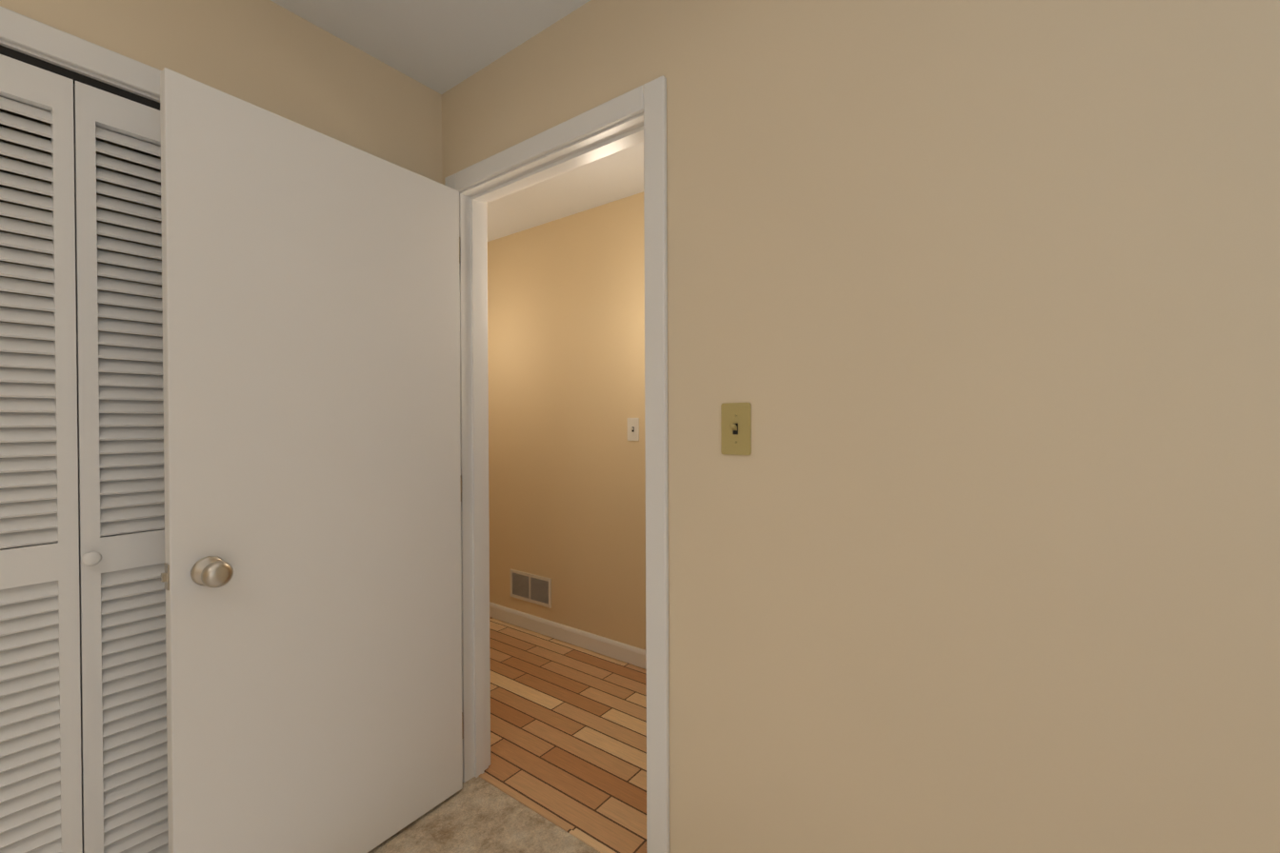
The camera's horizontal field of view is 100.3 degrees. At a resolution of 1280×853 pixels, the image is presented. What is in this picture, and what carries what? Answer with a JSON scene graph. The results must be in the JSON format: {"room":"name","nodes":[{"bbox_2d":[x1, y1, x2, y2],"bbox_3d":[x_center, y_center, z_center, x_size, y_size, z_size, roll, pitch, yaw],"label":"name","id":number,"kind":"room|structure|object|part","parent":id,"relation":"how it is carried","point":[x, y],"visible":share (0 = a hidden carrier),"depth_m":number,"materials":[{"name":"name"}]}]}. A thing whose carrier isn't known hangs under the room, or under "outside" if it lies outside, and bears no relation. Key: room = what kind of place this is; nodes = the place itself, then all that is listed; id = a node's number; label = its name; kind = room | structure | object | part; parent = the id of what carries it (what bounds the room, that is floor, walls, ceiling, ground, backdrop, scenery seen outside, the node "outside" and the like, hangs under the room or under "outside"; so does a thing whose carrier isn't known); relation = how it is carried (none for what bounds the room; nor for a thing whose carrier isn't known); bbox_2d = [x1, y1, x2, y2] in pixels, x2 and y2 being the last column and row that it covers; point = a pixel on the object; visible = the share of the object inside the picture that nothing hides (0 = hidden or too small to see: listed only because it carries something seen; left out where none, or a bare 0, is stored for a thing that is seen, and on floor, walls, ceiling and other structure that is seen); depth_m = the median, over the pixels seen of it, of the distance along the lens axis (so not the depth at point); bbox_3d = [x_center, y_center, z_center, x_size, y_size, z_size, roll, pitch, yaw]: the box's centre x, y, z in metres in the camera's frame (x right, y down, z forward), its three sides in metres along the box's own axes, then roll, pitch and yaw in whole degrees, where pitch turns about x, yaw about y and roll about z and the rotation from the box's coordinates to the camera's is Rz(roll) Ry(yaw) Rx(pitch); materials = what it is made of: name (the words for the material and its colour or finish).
{"room":"bedroom","nodes":[
{"label":"bedroom","id":0,"kind":"room"},
{"bbox_2d":[0,97,162,388],"bbox_3d":[-1.472,0.034,1.598,0.700,2.400,1.400,0,1,37],"label":"wall","id":1,"kind":"structure","parent":0,"point":[50,153],"depth_m":1.73,"materials":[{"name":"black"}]},
{"bbox_2d":[0,0,441,183],"bbox_3d":[-1.671,0.042,0.657,0.100,2.400,3.350,0,1,37],"label":"wall","id":2,"kind":"structure","parent":0,"point":[270,56],"depth_m":1.47,"materials":[{"name":"beige paint"}]},
{"bbox_2d":[0,44,159,110],"bbox_3d":[-1.139,-0.769,1.343,0.038,0.022,0.800,0,1,37],"label":"trim","id":3,"kind":"structure","parent":2,"relation":"attached to","point":[54,69],"depth_m":1.18,"materials":[{"name":"black metal"}]},
{"bbox_2d":[0,5,161,102],"bbox_3d":[-1.150,0.221,1.362,0.100,2.027,0.824,0,1,37],"label":"door frame","id":4,"kind":"structure","parent":2,"relation":"attached to","point":[19,49],"depth_m":1.17,"materials":[{"name":"white wood"}]},
{"bbox_2d":[0,54,168,852],"bbox_3d":[-1.116,0.226,1.337,0.056,1.973,0.794,0,1,37],"label":"bifold closet door","id":5,"kind":"structure","parent":2,"relation":"in","point":[83,717],"depth_m":1.18,"materials":[{"name":"white wood"}]},
{"bbox_3d":[-1.105,0.289,1.329,0.028,0.032,0.400,0,1,37],"label":"knob","id":6,"kind":"part","parent":5,"relation":"part of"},
{"bbox_2d":[270,0,643,241],"bbox_3d":[-0.796,-1.212,0.661,5.700,0.100,4.420,0,1,37],"label":"ceiling","id":7,"kind":"structure","parent":0,"point":[441,47],"depth_m":1.64,"materials":[{"name":"paint"}]},
{"bbox_2d":[367,777,599,852],"bbox_3d":[-0.273,1.284,-0.393,3.600,0.080,3.305,0,1,37],"label":"floor carpet","id":8,"kind":"object","parent":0,"point":[476,815],"depth_m":1.62,"materials":[{"name":"beige carpet"}]},
{"bbox_2d":[482,617,646,852],"bbox_3d":[0.198,1.266,2.008,5.700,0.076,1.115,0,1,37],"label":"floor","id":9,"kind":"structure","parent":0,"point":[568,735],"depth_m":2.13,"materials":[{"name":"brown wood"}]},
{"bbox_2d":[478,774,608,852],"bbox_3d":[-0.258,1.229,1.653,0.780,0.007,0.012,0,1,37],"label":"threshold","id":10,"kind":"object","parent":9,"relation":"on","point":[550,819],"visible":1,"depth_m":1.68,"materials":[{"name":"brown wood"}]},
{"bbox_2d":[487,191,645,650],"bbox_3d":[0.495,0.019,2.407,5.700,2.400,0.100,0,1,37],"label":"wall","id":11,"kind":"structure","parent":0,"point":[566,369],"depth_m":2.96,"materials":[{"name":"paint"}]},
{"bbox_2d":[510,569,551,608],"bbox_3d":[-0.660,0.969,3.205,0.355,0.170,0.007,0,1,37],"label":"air vent","id":12,"kind":"object","parent":11,"relation":"in","point":[533,589],"visible":1,"depth_m":3.20,"materials":[{"name":"white plastic"}]},
{"bbox_2d":[489,601,646,669],"bbox_3d":[0.466,1.176,2.369,5.500,0.088,0.014,0,1,37],"label":"baseboard","id":13,"kind":"structure","parent":11,"relation":"attached to","point":[618,650],"depth_m":2.98,"materials":[{"name":"white wood"}]},
{"bbox_2d":[627,418,639,440],"bbox_3d":[-0.039,0.014,2.727,0.072,0.118,0.020,0,1,37],"label":"light switch","id":14,"kind":"object","parent":11,"relation":"attached to","point":[632,429],"visible":1,"depth_m":2.73,"materials":[{"name":"white plastic"}]},
{"bbox_2d":[441,0,1279,852],"bbox_3d":[0.742,0.030,0.892,3.500,2.400,0.100,0,1,37],"label":"wall","id":15,"kind":"structure","parent":0,"point":[973,322],"depth_m":0.95,"materials":[{"name":"beige paint"}]},
{"bbox_2d":[160,67,463,852],"bbox_3d":[-0.817,0.219,1.479,0.175,2.003,0.776,0,1,37],"label":"door","id":16,"kind":"structure","parent":15,"relation":"in","point":[310,576],"depth_m":1.39,"materials":[{"name":"white wood"}]},
{"bbox_3d":[-1.014,0.330,1.213,0.175,0.066,0.112,0,1,37],"label":"knob","id":17,"kind":"part","parent":16,"relation":"part of","materials":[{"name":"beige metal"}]},
{"bbox_3d":[-0.617,0.209,1.806,0.041,1.690,0.012,0,1,37],"label":"door hinge","id":18,"kind":"part","parent":16,"relation":"part of","materials":[{"name":"metal"}]},
{"bbox_2d":[444,75,669,852],"bbox_3d":[-0.266,0.182,1.640,0.914,2.092,0.132,0,1,37],"label":"door frame","id":19,"kind":"structure","parent":15,"relation":"attached to","point":[649,99],"depth_m":1.53,"materials":[{"name":"white wood"}]},
{"bbox_2d":[720,402,751,455],"bbox_3d":[0.214,0.006,1.208,0.072,0.118,0.020,0,1,37],"label":"light switch","id":20,"kind":"object","parent":15,"relation":"attached to","point":[735,429],"visible":1,"depth_m":1.21,"materials":[{"name":"gold plastic"}]}
]}

